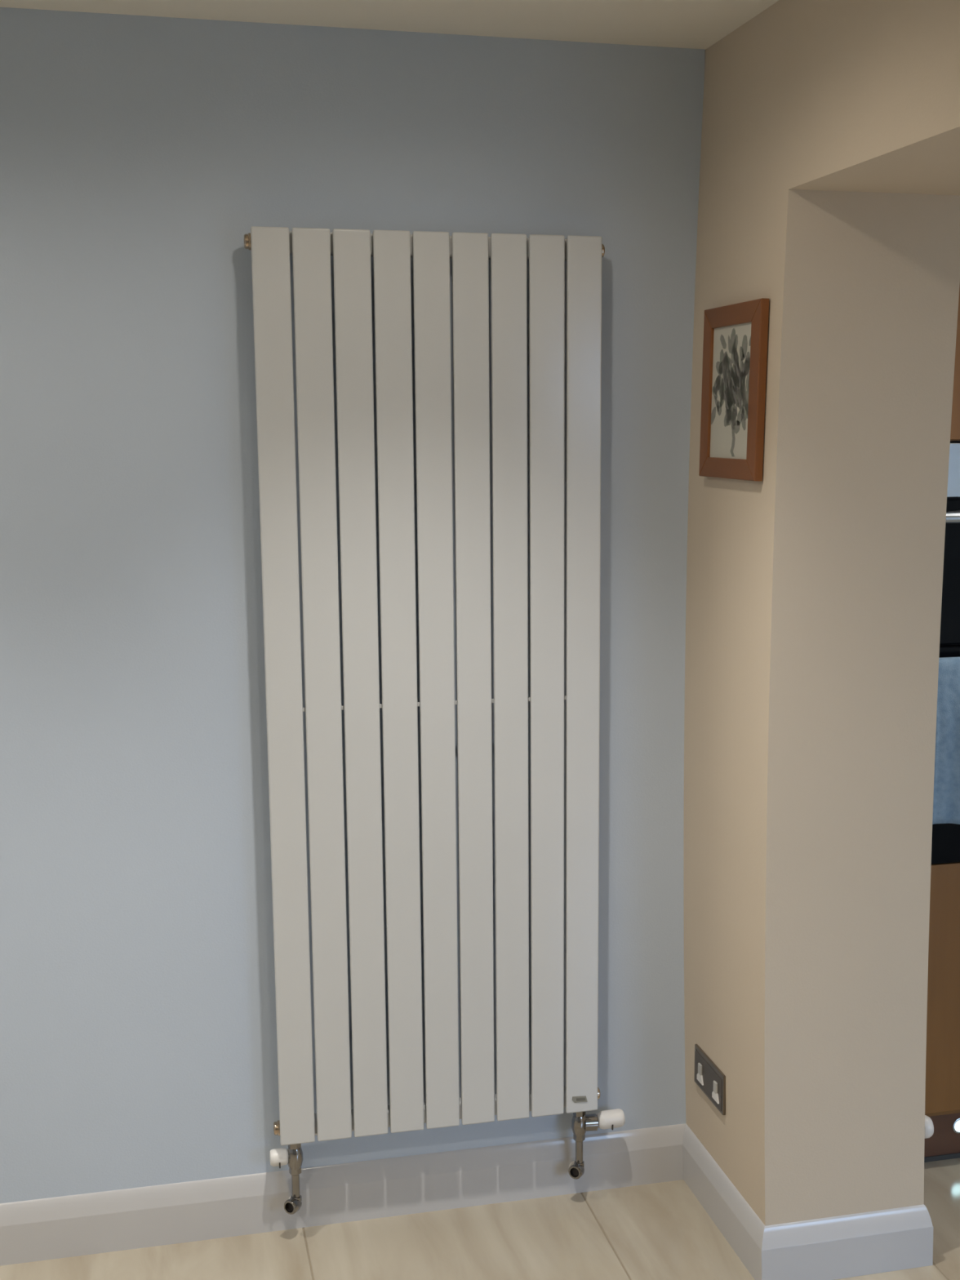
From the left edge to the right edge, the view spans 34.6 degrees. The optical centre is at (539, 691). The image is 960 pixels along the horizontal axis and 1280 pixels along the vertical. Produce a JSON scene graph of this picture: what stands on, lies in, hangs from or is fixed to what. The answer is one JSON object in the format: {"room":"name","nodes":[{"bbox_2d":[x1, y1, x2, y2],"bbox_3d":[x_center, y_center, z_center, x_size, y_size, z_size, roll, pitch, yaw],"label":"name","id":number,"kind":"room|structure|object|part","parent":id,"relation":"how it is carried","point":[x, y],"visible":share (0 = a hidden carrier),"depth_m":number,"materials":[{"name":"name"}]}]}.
{"room":"dining room","nodes":[
{"label":"dining room","id":0,"kind":"room"},
{"bbox_2d":[0,7,705,1203],"bbox_3d":[-1.139,-0.036,2.950,3.000,2.394,0.120,-3,10,-14],"label":"wall","id":1,"kind":"structure","parent":0,"point":[139,154],"depth_m":3.00,"materials":[{"name":"blue paint"}]},
{"bbox_2d":[0,1123,685,1266],"bbox_3d":[-1.073,1.090,3.091,2.900,0.127,0.014,-3,10,-14],"label":"baseboard","id":2,"kind":"structure","parent":1,"relation":"attached to","point":[154,1215],"depth_m":3.24,"materials":[{"name":"white paint"}]},
{"bbox_2d":[244,226,604,1145],"bbox_3d":[-0.211,0.015,3.090,0.692,1.802,0.081,-3,10,-14],"label":"radiator","id":3,"kind":"object","parent":1,"relation":"attached to","point":[311,249],"visible":1,"depth_m":3.04,"materials":[{"name":"white metal"}]},
{"bbox_3d":[-0.494,0.034,2.986,0.070,1.802,0.011,-3,10,-14],"label":"panel","id":4,"kind":"part","parent":3,"relation":"part of","materials":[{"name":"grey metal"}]},
{"bbox_2d":[269,1143,302,1214],"bbox_3d":[-0.521,0.999,3.176,0.068,0.174,0.065,-3,10,-14],"label":"radiator valve","id":5,"kind":"object","parent":3,"relation":"attached to","point":[292,1156],"visible":0.99,"depth_m":3.16,"materials":[{"name":"silver metal"}]},
{"bbox_3d":[-0.421,0.031,3.004,0.070,1.802,0.011,-3,10,-14],"label":"panel","id":6,"kind":"part","parent":3,"relation":"part of","materials":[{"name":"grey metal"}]},
{"bbox_3d":[-0.348,0.027,3.022,0.070,1.802,0.011,-3,10,-14],"label":"panel","id":7,"kind":"part","parent":3,"relation":"part of","materials":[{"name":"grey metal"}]},
{"bbox_3d":[-0.276,0.024,3.040,0.070,1.802,0.011,-3,10,-14],"label":"panel","id":8,"kind":"part","parent":3,"relation":"part of","materials":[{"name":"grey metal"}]},
{"bbox_3d":[-0.203,0.021,3.058,0.070,1.802,0.011,-3,10,-14],"label":"panel","id":9,"kind":"part","parent":3,"relation":"part of","materials":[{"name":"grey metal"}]},
{"bbox_3d":[-0.130,0.018,3.076,0.070,1.802,0.011,-3,10,-14],"label":"panel","id":10,"kind":"part","parent":3,"relation":"part of","materials":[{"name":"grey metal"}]},
{"bbox_3d":[-0.057,0.014,3.094,0.070,1.802,0.011,-3,10,-14],"label":"panel","id":11,"kind":"part","parent":3,"relation":"part of","materials":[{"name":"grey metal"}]},
{"bbox_3d":[0.016,0.011,3.112,0.070,1.802,0.011,-3,10,-14],"label":"panel","id":12,"kind":"part","parent":3,"relation":"part of","materials":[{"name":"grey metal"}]},
{"bbox_2d":[576,1097,585,1101],"bbox_3d":[0.088,0.867,3.272,0.020,0.007,0.001,-3,10,-14],"label":"print","id":13,"kind":"object","parent":3,"relation":"attached to","point":[577,1099],"depth_m":3.27},
{"bbox_3d":[0.089,0.008,3.130,0.070,1.802,0.011,-3,10,-14],"label":"panel","id":14,"kind":"part","parent":3,"relation":"part of","materials":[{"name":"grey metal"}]},
{"bbox_2d":[568,1108,625,1179],"bbox_3d":[0.120,0.971,3.335,0.125,0.174,0.065,-3,10,-14],"label":"radiator valve","id":15,"kind":"object","parent":3,"relation":"attached to","point":[581,1122],"visible":1,"depth_m":3.31,"materials":[{"name":"silver metal"}]},
{"bbox_2d":[0,0,778,49],"bbox_3d":[0.668,-0.984,1.101,5.700,0.100,5.220,-3,10,-14],"label":"ceiling","id":16,"kind":"structure","parent":0,"point":[678,24],"depth_m":2.79,"materials":[{"name":"paint"}]},
{"bbox_2d":[0,1157,959,1279],"bbox_3d":[0.606,1.479,1.379,6.072,0.060,5.474,-3,10,-14],"label":"floor","id":17,"kind":"structure","parent":0,"point":[657,1231],"depth_m":3.16,"materials":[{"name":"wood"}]},
{"bbox_2d":[924,285,959,1162],"bbox_3d":[1.709,-0.078,3.789,2.248,2.180,0.651,-3,10,-14],"label":"kitchen cabinet","id":18,"kind":"object","parent":17,"relation":"on","point":[942,1095],"visible":0.02,"depth_m":3.41,"materials":[{"name":"brown wood"}]},
{"bbox_2d":[924,1115,933,1138],"bbox_3d":[0.771,0.875,3.093,0.037,0.045,0.045,-3,10,-14],"label":"light","id":19,"kind":"object","parent":18,"relation":"attached to","point":[929,1126],"visible":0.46,"depth_m":3.08,"materials":[{"name":"white plastic"}]},
{"bbox_3d":[1.056,0.651,3.451,0.596,0.578,0.020,-3,10,-14],"label":"drawer","id":20,"kind":"part","parent":18,"relation":"part of","materials":[{"name":"brown wood"}]},
{"bbox_3d":[0.981,0.892,3.799,0.562,0.018,0.599,-3,10,-14],"label":"panel","id":21,"kind":"part","parent":18,"relation":"part of","materials":[{"name":"brown wood"}]},
{"bbox_2d":[931,441,959,864],"bbox_3d":[1.001,-0.116,3.538,0.592,0.904,0.574,-3,10,-14],"label":"double oven","id":22,"kind":"object","parent":18,"relation":"in","point":[945,844],"visible":0.02,"depth_m":3.24,"materials":[{"name":"black metal"}]},
{"bbox_3d":[1.056,0.129,3.359,0.592,0.477,0.026,-3,10,-14],"label":"door","id":23,"kind":"part","parent":22,"relation":"part of","materials":[{"name":"black glass"}]},
{"bbox_2d":[932,657,959,824],"bbox_3d":[1.008,0.107,3.279,0.408,0.371,0.055,-3,10,-14],"label":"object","id":24,"kind":"object","parent":22,"relation":"hanging from","point":[946,797],"visible":0.65,"depth_m":3.23,"materials":[{"name":"blue fabric"}]},
{"bbox_3d":[1.055,-0.260,3.292,0.592,0.305,0.026,-3,10,-14],"label":"door","id":25,"kind":"part","parent":22,"relation":"part of","materials":[{"name":"black glass"}]},
{"bbox_3d":[1.064,-0.368,3.236,0.580,0.023,0.049,-3,10,-14],"label":"handle","id":26,"kind":"part","parent":22,"relation":"part of","materials":[{"name":"metal"}]},
{"bbox_3d":[1.054,-0.469,3.256,0.592,0.112,0.024,-3,10,-14],"label":"control panel","id":27,"kind":"part","parent":22,"relation":"part of","materials":[{"name":"metal"}]},
{"bbox_3d":[1.054,-0.800,3.199,0.596,0.548,0.020,-3,10,-14],"label":"door","id":28,"kind":"part","parent":18,"relation":"part of","materials":[{"name":"brown wood"}]},
{"bbox_2d":[952,1117,959,1133],"bbox_3d":[0.964,0.995,3.527,0.038,0.038,0.004,-3,10,-14],"label":"light","id":29,"kind":"object","parent":18,"relation":"attached to","point":[956,1125],"visible":1,"depth_m":3.52,"materials":[{"name":"metal"}]},
{"bbox_2d":[683,0,959,1226],"bbox_3d":[0.969,0.232,1.389,0.363,2.394,5.020,-3,10,-14],"label":"wall","id":30,"kind":"structure","parent":0,"point":[829,186],"depth_m":2.86,"materials":[{"name":"beige paint"}]},
{"bbox_2d":[693,1044,725,1115],"bbox_3d":[0.357,0.817,3.244,0.012,0.086,0.174,-3,10,-14],"label":"double socket","id":31,"kind":"object","parent":30,"relation":"attached to","point":[709,1078],"visible":1,"depth_m":3.23,"materials":[{"name":"grey plastic"}]},
{"bbox_2d":[697,1073,703,1085],"bbox_3d":[0.344,0.825,3.285,0.004,0.018,0.034,-3,10,-14],"label":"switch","id":32,"kind":"object","parent":31,"relation":"attached to","point":[700,1076],"depth_m":3.28,"materials":[{"name":"white plastic"}]},
{"bbox_2d":[711,1091,719,1103],"bbox_3d":[0.366,0.841,3.196,0.004,0.018,0.034,-3,10,-14],"label":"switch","id":33,"kind":"object","parent":31,"relation":"attached to","point":[715,1095],"depth_m":3.19,"materials":[{"name":"white plastic"}]},
{"bbox_2d":[682,1123,764,1279],"bbox_3d":[0.381,1.066,3.218,0.017,0.127,0.474,-3,10,-14],"label":"baseboard","id":34,"kind":"structure","parent":30,"relation":"attached to","point":[740,1226],"depth_m":3.19,"materials":[{"name":"white paint"}]},
{"bbox_2d":[698,297,768,481],"bbox_3d":[0.364,-0.565,2.911,0.015,0.323,0.295,-1,10,-14],"label":"framed picture","id":35,"kind":"object","parent":30,"relation":"attached to","point":[735,344],"visible":1,"depth_m":2.89,"materials":[{"name":"brown wood"}]},
{"bbox_3d":[0.334,-0.586,3.031,0.015,0.323,0.045,-2,10,-14],"label":"frame rail","id":36,"kind":"part","parent":35,"relation":"part of","materials":[{"name":"brown wood"}]},
{"bbox_3d":[0.362,-0.425,2.935,0.015,0.038,0.295,-2,10,-14],"label":"frame rail","id":37,"kind":"part","parent":35,"relation":"part of","materials":[{"name":"brown wood"}]},
{"bbox_3d":[0.366,-0.706,2.888,0.015,0.038,0.295,-2,10,-14],"label":"frame rail","id":38,"kind":"part","parent":35,"relation":"part of","materials":[{"name":"brown wood"}]},
{"bbox_3d":[0.395,-0.544,2.792,0.015,0.323,0.045,-2,10,-14],"label":"frame rail","id":39,"kind":"part","parent":35,"relation":"part of","materials":[{"name":"brown wood"}]},
{"bbox_2d":[761,1204,933,1279],"bbox_3d":[0.608,1.096,3.041,0.370,0.127,0.014,-3,10,-14],"label":"baseboard","id":40,"kind":"object","parent":30,"relation":"attached to","point":[888,1240],"visible":1,"depth_m":3.04,"materials":[{"name":"white paint"}]}
]}

